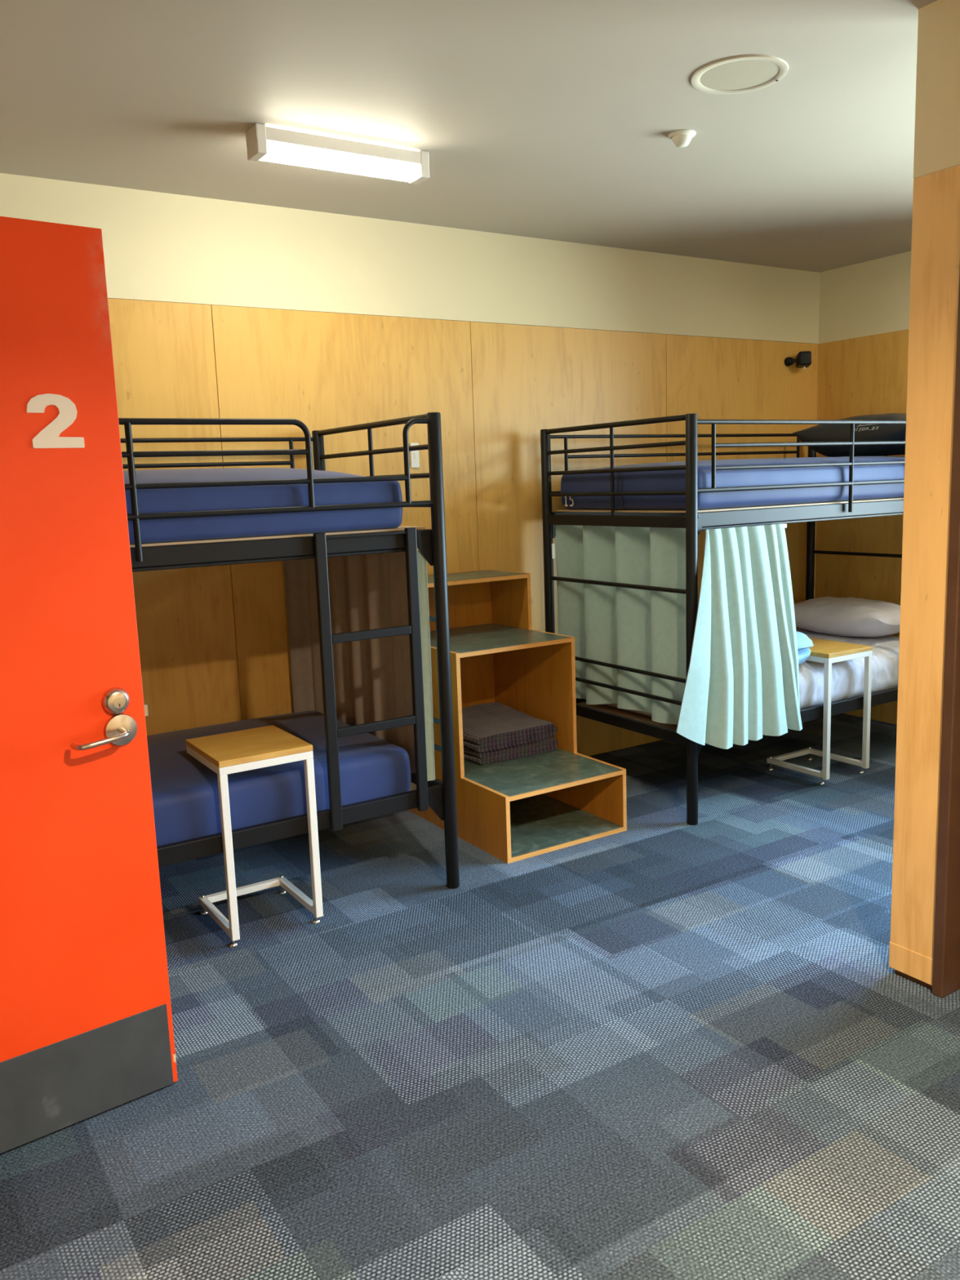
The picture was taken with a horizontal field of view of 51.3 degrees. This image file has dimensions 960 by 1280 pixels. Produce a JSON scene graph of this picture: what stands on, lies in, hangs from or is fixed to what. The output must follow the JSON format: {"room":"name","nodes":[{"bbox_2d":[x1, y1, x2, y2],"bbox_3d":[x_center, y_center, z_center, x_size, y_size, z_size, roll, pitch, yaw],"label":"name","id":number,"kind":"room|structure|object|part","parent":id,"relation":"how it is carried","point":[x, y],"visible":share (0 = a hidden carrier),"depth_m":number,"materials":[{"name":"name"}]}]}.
{"room":"dormitory","nodes":[
{"label":"dormitory","id":0,"kind":"room"},
{"bbox_2d":[0,173,819,756],"bbox_3d":[-0.256,-0.570,4.704,5.616,2.612,0.120,-8,11,-32],"label":"wall","id":1,"kind":"structure","parent":0,"point":[218,308],"depth_m":4.46,"materials":[{"name":"beige paint"}]},
{"bbox_3d":[-1.555,-0.186,3.855,1.221,2.202,0.012,-8,11,-32],"label":"plywood panel","id":2,"kind":"part","parent":1,"relation":"part of","materials":[{"name":"brown wood"}]},
{"bbox_3d":[-0.525,-0.324,4.499,1.221,2.202,0.012,-8,11,-32],"label":"plywood panel","id":3,"kind":"part","parent":1,"relation":"part of","materials":[{"name":"brown wood"}]},
{"bbox_2d":[409,443,419,467],"bbox_3d":[-0.297,-0.842,4.561,0.043,0.112,0.013,-8,11,-32],"label":"light switch","id":4,"kind":"object","parent":1,"relation":"attached to","point":[415,460],"visible":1,"depth_m":4.56,"materials":[{"name":"white plastic"}]},
{"bbox_3d":[0.505,-0.463,5.144,1.221,2.202,0.012,-8,11,-32],"label":"plywood panel","id":5,"kind":"part","parent":1,"relation":"part of","materials":[{"name":"brown wood"}]},
{"bbox_3d":[1.532,-0.601,5.786,1.214,2.202,0.012,-8,11,-32],"label":"plywood panel","id":6,"kind":"part","parent":1,"relation":"part of","materials":[{"name":"brown wood"}]},
{"bbox_2d":[784,351,811,369],"bbox_3d":[1.833,-1.612,5.778,0.145,0.100,0.096,-1,9,6],"label":"wall lamp","id":7,"kind":"object","parent":1,"relation":"attached to","point":[803,358],"visible":1,"depth_m":5.74,"materials":[{"name":"black plastic"}]},
{"bbox_2d":[0,0,937,272],"bbox_3d":[0.589,-1.506,1.805,7.036,0.080,5.662,-8,11,-32],"label":"ceiling","id":8,"kind":"structure","parent":0,"point":[544,119],"depth_m":3.10,"materials":[{"name":"paint"}]},
{"bbox_2d":[245,123,429,184],"bbox_3d":[-0.466,-1.630,3.365,0.630,0.088,0.094,-8,11,-32],"label":"ceiling light","id":9,"kind":"object","parent":8,"relation":"attached to","point":[264,143],"visible":1,"depth_m":3.32,"materials":[{"name":"white plastic"}]},
{"bbox_2d":[259,140,420,182],"bbox_3d":[-0.466,-1.608,3.369,0.560,0.040,0.086,-8,11,-32],"label":"diffuser","id":10,"kind":"object","parent":9,"relation":"attached to","point":[308,153],"depth_m":3.34,"materials":[{"name":"white plastic"}]},
{"bbox_2d":[668,128,695,147],"bbox_3d":[0.688,-1.701,3.404,0.092,0.041,0.092,-8,11,-32],"label":"ceiling sensor","id":11,"kind":"object","parent":8,"relation":"attached to","point":[681,138],"visible":1,"depth_m":3.38,"materials":[{"name":"white plastic"}]},
{"bbox_2d":[690,54,788,94],"bbox_3d":[0.755,-1.642,2.912,0.276,0.009,0.276,-8,11,-32],"label":"ceiling vent","id":12,"kind":"object","parent":8,"relation":"attached to","point":[738,74],"visible":1,"depth_m":2.90,"materials":[{"name":"white plastic"}]},
{"bbox_2d":[699,59,779,90],"bbox_3d":[0.755,-1.644,2.912,0.224,0.001,0.224,-8,11,-32],"label":"grille","id":13,"kind":"object","parent":12,"relation":"attached to","point":[726,74],"depth_m":2.91,"materials":[{"name":"white plastic"}]},
{"bbox_2d":[0,713,959,1279],"bbox_3d":[0.683,1.141,2.223,7.036,0.060,5.662,-8,11,-32],"label":"floor","id":14,"kind":"structure","parent":0,"point":[664,1046],"depth_m":2.51,"materials":[{"name":"carpet"}]},
{"bbox_2d":[185,724,323,946],"bbox_3d":[-0.772,0.655,3.418,0.321,0.630,0.361,-8,11,-32],"label":"side table","id":15,"kind":"object","parent":14,"relation":"on","point":[239,751],"visible":1,"depth_m":3.32,"materials":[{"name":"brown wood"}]},
{"bbox_3d":[-0.805,0.698,3.203,0.025,0.554,0.025,-8,11,-32],"label":"leg","id":16,"kind":"part","parent":15,"relation":"part of","materials":[{"name":"beige metal"}]},
{"bbox_3d":[-0.781,0.377,3.373,0.317,0.026,0.355,-8,11,-32],"label":"frame","id":17,"kind":"part","parent":15,"relation":"part of","materials":[{"name":"beige metal"}]},
{"bbox_3d":[-0.769,0.920,3.471,0.317,0.023,0.335,-8,11,-32],"label":"frame","id":18,"kind":"part","parent":15,"relation":"part of","materials":[{"name":"beige metal"}]},
{"bbox_3d":[-0.559,0.665,3.357,0.025,0.554,0.025,-8,11,-32],"label":"leg","id":19,"kind":"part","parent":15,"relation":"part of","materials":[{"name":"beige metal"}]},
{"bbox_2d":[118,412,459,888],"bbox_3d":[-1.208,0.119,3.454,1.980,1.707,1.034,-8,11,-32],"label":"bunk bed","id":20,"kind":"object","parent":14,"relation":"on","point":[441,796],"visible":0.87,"depth_m":3.37,"materials":[{"name":"black metal"}]},
{"bbox_3d":[-1.498,-0.648,3.754,1.686,0.017,0.017,-8,11,-32],"label":"guard rail","id":21,"kind":"part","parent":20,"relation":"part of","materials":[{"name":"black metal"}]},
{"bbox_3d":[-1.112,-0.525,2.838,1.343,0.017,0.017,-8,11,-32],"label":"guard rail","id":22,"kind":"part","parent":20,"relation":"part of","materials":[{"name":"black metal"}]},
{"bbox_3d":[-1.159,-0.479,2.814,1.475,0.285,0.019,-8,11,-32],"label":"guard rail","id":23,"kind":"part","parent":20,"relation":"part of","materials":[{"name":"black metal"}]},
{"bbox_3d":[-1.502,-0.744,3.739,1.932,0.017,0.017,-8,11,-32],"label":"guard rail","id":24,"kind":"part","parent":20,"relation":"part of","materials":[{"name":"black metal"}]},
{"bbox_2d":[123,467,402,544],"bbox_3d":[-1.247,-0.448,3.334,1.766,0.226,0.911,-8,11,-32],"label":"mattress","id":25,"kind":"object","parent":20,"relation":"on","point":[236,497],"visible":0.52,"depth_m":3.17,"materials":[{"name":"blue fabric"}]},
{"bbox_3d":[-0.961,-0.454,2.946,1.696,0.017,0.017,-8,11,-32],"label":"guard rail","id":26,"kind":"part","parent":20,"relation":"part of","materials":[{"name":"black metal"}]},
{"bbox_2d":[146,710,411,846],"bbox_3d":[-1.211,0.516,3.482,1.766,0.217,0.858,-8,11,-32],"label":"mattress","id":27,"kind":"object","parent":20,"relation":"on","point":[185,791],"visible":0.52,"depth_m":3.37,"materials":[{"name":"blue fabric"}]},
{"bbox_3d":[-0.962,-0.366,2.957,1.932,0.018,0.019,-8,11,-32],"label":"guard rail","id":28,"kind":"part","parent":20,"relation":"part of","materials":[{"name":"black metal"}]},
{"bbox_3d":[-0.659,-0.046,4.375,0.048,1.707,0.048,-8,11,-32],"label":"post","id":29,"kind":"part","parent":20,"relation":"part of","materials":[{"name":"black metal"}]},
{"bbox_2d":[284,551,415,773],"bbox_3d":[-0.473,0.039,3.978,0.128,0.835,0.955,-9,11,-38],"label":"curtain","id":30,"kind":"object","parent":20,"relation":"hanging from","point":[372,677],"visible":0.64,"depth_m":3.99,"materials":[{"name":"brown fabric"}]},
{"bbox_3d":[-0.423,-0.821,3.832,0.023,0.022,0.958,-8,11,-32],"label":"rail","id":31,"kind":"part","parent":20,"relation":"part of","materials":[{"name":"black metal"}]},
{"bbox_3d":[-0.420,-0.722,3.848,0.018,0.018,0.958,-8,11,-32],"label":"rail","id":32,"kind":"part","parent":20,"relation":"part of","materials":[{"name":"black metal"}]},
{"bbox_3d":[-0.417,-0.625,3.863,0.018,0.018,0.958,-8,11,-32],"label":"rail","id":33,"kind":"part","parent":20,"relation":"part of","materials":[{"name":"black metal"}]},
{"bbox_2d":[417,551,435,781],"bbox_3d":[-0.201,0.099,3.548,0.070,0.830,0.013,-8,11,-32],"label":"curtain","id":34,"kind":"object","parent":20,"relation":"hanging from","point":[422,563],"visible":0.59,"depth_m":3.55,"materials":[{"name":"green fabric"}]},
{"bbox_3d":[-0.399,-0.125,3.942,0.019,0.018,0.958,-8,11,-32],"label":"rail","id":35,"kind":"part","parent":20,"relation":"part of","materials":[{"name":"black metal"}]},
{"bbox_3d":[-0.386,0.247,4.001,0.018,0.018,0.958,-8,11,-32],"label":"rail","id":36,"kind":"part","parent":20,"relation":"part of","materials":[{"name":"metal"}]},
{"bbox_3d":[-0.382,0.347,4.016,0.018,0.018,0.958,-8,11,-32],"label":"rail","id":37,"kind":"part","parent":20,"relation":"part of","materials":[{"name":"metal"}]},
{"bbox_3d":[-0.129,0.066,3.551,0.048,1.707,0.048,-8,11,-32],"label":"post","id":38,"kind":"part","parent":20,"relation":"part of","materials":[{"name":"black metal"}]},
{"bbox_2d":[407,569,626,863],"bbox_3d":[0.084,0.264,4.368,0.605,1.047,0.970,-8,11,-32],"label":"steps","id":39,"kind":"structure","parent":14,"relation":"on","point":[513,810],"depth_m":4.36,"materials":[{"name":"brown wood"}]},
{"bbox_3d":[-0.164,0.297,4.214,0.018,1.047,0.970,-8,11,-32],"label":"panel","id":40,"kind":"part","parent":39,"relation":"part of","materials":[{"name":"brown wood"}]},
{"bbox_3d":[-0.174,0.201,4.767,0.569,1.029,0.012,-8,11,-32],"label":"panel","id":41,"kind":"part","parent":39,"relation":"part of","materials":[{"name":"brown wood"}]},
{"bbox_2d":[463,737,558,764],"bbox_3d":[0.057,0.461,4.569,0.426,0.059,0.448,-8,11,-32],"label":"blanket","id":42,"kind":"object","parent":39,"relation":"on","point":[550,744],"visible":0.24,"depth_m":4.37,"materials":[{"name":"fabric"}]},
{"bbox_2d":[462,702,557,752],"bbox_3d":[0.047,0.388,4.547,0.431,0.090,0.458,-8,11,-32],"label":"blanket","id":43,"kind":"object","parent":42,"relation":"on","point":[489,726],"visible":0.8,"depth_m":4.43,"materials":[{"name":"fabric"}]},
{"bbox_3d":[0.331,0.230,4.523,0.018,1.047,0.970,-8,11,-32],"label":"panel","id":44,"kind":"part","parent":39,"relation":"part of","materials":[{"name":"brown wood"}]},
{"bbox_3d":[0.105,0.772,4.443,0.569,0.018,0.958,-8,11,-32],"label":"board","id":45,"kind":"part","parent":39,"relation":"part of","materials":[{"name":"wood"}]},
{"bbox_2d":[540,413,906,825],"bbox_3d":[1.423,-0.226,5.048,1.980,1.707,1.034,-8,11,-32],"label":"bunk bed","id":46,"kind":"object","parent":14,"relation":"on","point":[694,520],"visible":0.45,"depth_m":4.46,"materials":[{"name":"black metal"}]},
{"bbox_3d":[0.344,-0.172,4.951,0.048,1.707,0.048,-8,11,-32],"label":"post","id":47,"kind":"part","parent":46,"relation":"part of","materials":[{"name":"black metal"}]},
{"bbox_3d":[0.580,-0.948,4.407,0.023,0.022,0.958,-8,11,-32],"label":"rail","id":48,"kind":"part","parent":46,"relation":"part of","materials":[{"name":"black metal"}]},
{"bbox_3d":[0.583,-0.848,4.423,0.018,0.018,0.958,-8,11,-32],"label":"rail","id":49,"kind":"part","parent":46,"relation":"part of","materials":[{"name":"black metal"}]},
{"bbox_3d":[0.590,-0.651,4.454,0.018,0.018,0.958,-8,11,-32],"label":"rail","id":50,"kind":"part","parent":46,"relation":"part of","materials":[{"name":"black metal"}]},
{"bbox_3d":[0.587,-0.752,4.438,0.018,0.018,0.958,-8,11,-32],"label":"rail","id":51,"kind":"part","parent":46,"relation":"part of","materials":[{"name":"black metal"}]},
{"bbox_3d":[0.605,-0.251,4.517,0.019,0.018,0.958,-8,11,-32],"label":"rail","id":52,"kind":"part","parent":46,"relation":"part of","materials":[{"name":"black metal"}]},
{"bbox_2d":[555,524,686,724],"bbox_3d":[0.660,-0.089,4.569,0.076,0.857,0.916,-8,11,-32],"label":"curtain","id":53,"kind":"object","parent":46,"relation":"hanging from","point":[642,629],"visible":0.83,"depth_m":4.54,"materials":[{"name":"green fabric"}]},
{"bbox_3d":[0.621,0.221,4.592,0.018,0.018,0.958,-8,11,-32],"label":"rail","id":54,"kind":"part","parent":46,"relation":"part of","materials":[{"name":"black metal"}]},
{"bbox_3d":[0.618,0.121,4.576,0.018,0.018,0.958,-8,11,-32],"label":"rail","id":55,"kind":"part","parent":46,"relation":"part of","materials":[{"name":"black metal"}]},
{"bbox_3d":[1.129,-1.089,5.332,1.932,0.017,0.017,-8,11,-32],"label":"guard rail","id":56,"kind":"part","parent":46,"relation":"part of","materials":[{"name":"black metal"}]},
{"bbox_3d":[1.132,-0.994,5.347,1.686,0.017,0.017,-8,11,-32],"label":"guard rail","id":57,"kind":"part","parent":46,"relation":"part of","materials":[{"name":"black metal"}]},
{"bbox_3d":[0.875,-0.061,4.127,0.048,1.707,0.048,-8,11,-32],"label":"post","id":58,"kind":"part","parent":46,"relation":"part of","materials":[{"name":"black metal"}]},
{"bbox_2d":[560,456,905,510],"bbox_3d":[1.402,-0.790,4.948,1.857,0.211,0.927,-8,11,-32],"label":"mattress","id":59,"kind":"object","parent":46,"relation":"on","point":[664,480],"visible":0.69,"depth_m":4.42,"materials":[{"name":"blue fabric"}]},
{"bbox_2d":[792,413,906,457],"bbox_3d":[2.074,-1.076,5.254,0.425,0.215,0.740,-8,11,-32],"label":"pillow","id":60,"kind":"object","parent":59,"relation":"on","point":[820,433],"visible":0.59,"depth_m":5.13,"materials":[{"name":"fabric"}]},
{"bbox_2d":[675,523,802,749],"bbox_3d":[1.066,-0.014,4.181,0.740,0.901,0.146,-8,11,-32],"label":"curtain","id":61,"kind":"object","parent":46,"relation":"hanging from","point":[742,684],"visible":1,"depth_m":4.18,"materials":[{"name":"green fabric"}]},
{"bbox_2d":[602,627,899,716],"bbox_3d":[1.474,0.151,5.130,1.757,0.235,0.900,-8,11,-32],"label":"mattress","id":62,"kind":"object","parent":46,"relation":"on","point":[847,676],"visible":0.2,"depth_m":4.84,"materials":[{"name":"white fabric"}]},
{"bbox_2d":[795,631,813,664],"bbox_3d":[1.275,0.039,4.593,0.540,0.156,0.305,-8,11,-32],"label":"duvet","id":63,"kind":"object","parent":62,"relation":"on","point":[803,642],"visible":0.06,"depth_m":4.59,"materials":[{"name":"blue fabric"}]},
{"bbox_2d":[793,596,900,636],"bbox_3d":[2.007,-0.137,5.463,0.460,0.183,0.720,-8,11,-32],"label":"pillow","id":64,"kind":"object","parent":62,"relation":"on","point":[851,616],"visible":0.88,"depth_m":5.28,"materials":[{"name":"white fabric"}]},
{"bbox_3d":[1.669,-0.712,4.550,1.932,0.018,0.019,-8,11,-32],"label":"guard rail","id":65,"kind":"part","parent":46,"relation":"part of","materials":[{"name":"black metal"}]},
{"bbox_3d":[1.472,-0.825,4.408,1.475,0.285,0.019,-8,11,-32],"label":"guard rail","id":66,"kind":"part","parent":46,"relation":"part of","materials":[{"name":"black metal"}]},
{"bbox_3d":[1.670,-0.799,4.539,1.696,0.017,0.017,-8,11,-32],"label":"guard rail","id":67,"kind":"part","parent":46,"relation":"part of","materials":[{"name":"black metal"}]},
{"bbox_3d":[1.518,-0.870,4.432,1.343,0.017,0.017,-8,11,-32],"label":"guard rail","id":68,"kind":"part","parent":46,"relation":"part of","materials":[{"name":"black metal"}]},
{"bbox_3d":[1.971,-0.391,5.969,0.048,1.707,0.048,-8,11,-32],"label":"post","id":69,"kind":"part","parent":46,"relation":"part of","materials":[{"name":"black metal"}]},
{"bbox_3d":[2.232,-0.470,5.535,0.019,0.018,0.958,-8,11,-32],"label":"rail","id":70,"kind":"part","parent":46,"relation":"part of","materials":[{"name":"black metal"}]},
{"bbox_2d":[766,637,872,784],"bbox_3d":[1.652,0.338,4.880,0.321,0.630,0.361,-8,11,-32],"label":"side table","id":71,"kind":"object","parent":14,"relation":"on","point":[828,652],"visible":0.92,"depth_m":4.77,"materials":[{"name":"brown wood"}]},
{"bbox_3d":[1.654,0.603,4.933,0.317,0.023,0.335,-8,11,-32],"label":"frame","id":72,"kind":"part","parent":71,"relation":"part of","materials":[{"name":"beige metal"}]},
{"bbox_3d":[1.619,0.381,4.665,0.025,0.554,0.025,-8,11,-32],"label":"leg","id":73,"kind":"part","parent":71,"relation":"part of","materials":[{"name":"beige metal"}]},
{"bbox_3d":[1.643,0.060,4.835,0.317,0.026,0.355,-8,11,-32],"label":"frame","id":74,"kind":"part","parent":71,"relation":"part of","materials":[{"name":"beige metal"}]},
{"bbox_3d":[1.865,0.348,4.819,0.025,0.554,0.025,-8,11,-32],"label":"leg","id":75,"kind":"part","parent":71,"relation":"part of","materials":[{"name":"beige metal"}]},
{"bbox_2d":[814,250,911,724],"bbox_3d":[3.549,-0.569,3.837,0.120,2.612,5.422,-8,11,-32],"label":"wall","id":76,"kind":"structure","parent":0,"point":[864,317],"depth_m":5.74,"materials":[{"name":"beige paint"}]},
{"bbox_2d":[890,0,959,989],"bbox_3d":[2.041,-0.147,1.503,0.150,2.612,3.050,-8,11,-32],"label":"wall","id":77,"kind":"structure","parent":0,"point":[935,224],"depth_m":2.66,"materials":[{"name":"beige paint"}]},
{"bbox_2d":[888,942,933,985],"bbox_3d":[1.238,0.929,2.872,0.002,0.078,0.143,-8,11,-32],"label":"baseboard","id":78,"kind":"structure","parent":77,"relation":"attached to","point":[919,966],"depth_m":2.87,"materials":[{"name":"brown wood"}]},
{"bbox_2d":[932,262,959,997],"bbox_3d":[1.553,-0.003,2.302,0.162,2.114,0.935,-8,11,-32],"label":"trim","id":79,"kind":"structure","parent":77,"relation":"attached to","point":[946,954],"depth_m":2.70,"materials":[{"name":"brown paint"}]},
{"bbox_3d":[-1.080,0.053,0.941,0.120,2.612,5.422,-8,11,-32],"label":"wall","id":80,"kind":"structure","parent":0,"visible":0},
{"bbox_2d":[0,216,177,1153],"bbox_3d":[-1.131,0.158,2.082,0.895,2.038,0.112,-9,11,-37],"label":"door","id":81,"kind":"structure","parent":80,"relation":"in","point":[86,1025],"depth_m":2.25,"materials":[{"name":"orange paint"}]},
{"bbox_3d":[-1.103,1.057,2.231,0.846,0.214,0.002,-9,11,-37],"label":"kick plate","id":82,"kind":"part","parent":81,"relation":"part of","materials":[{"name":"grey metal"}]},
{"bbox_3d":[-0.859,0.226,2.267,0.130,0.026,0.057,-9,11,-38],"label":"lever","id":83,"kind":"part","parent":81,"relation":"part of","materials":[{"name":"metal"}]},
{"bbox_3d":[-0.834,0.209,2.327,0.076,0.076,0.014,-9,11,-38],"label":"lever handle","id":84,"kind":"part","parent":81,"relation":"part of","materials":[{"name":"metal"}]}
]}

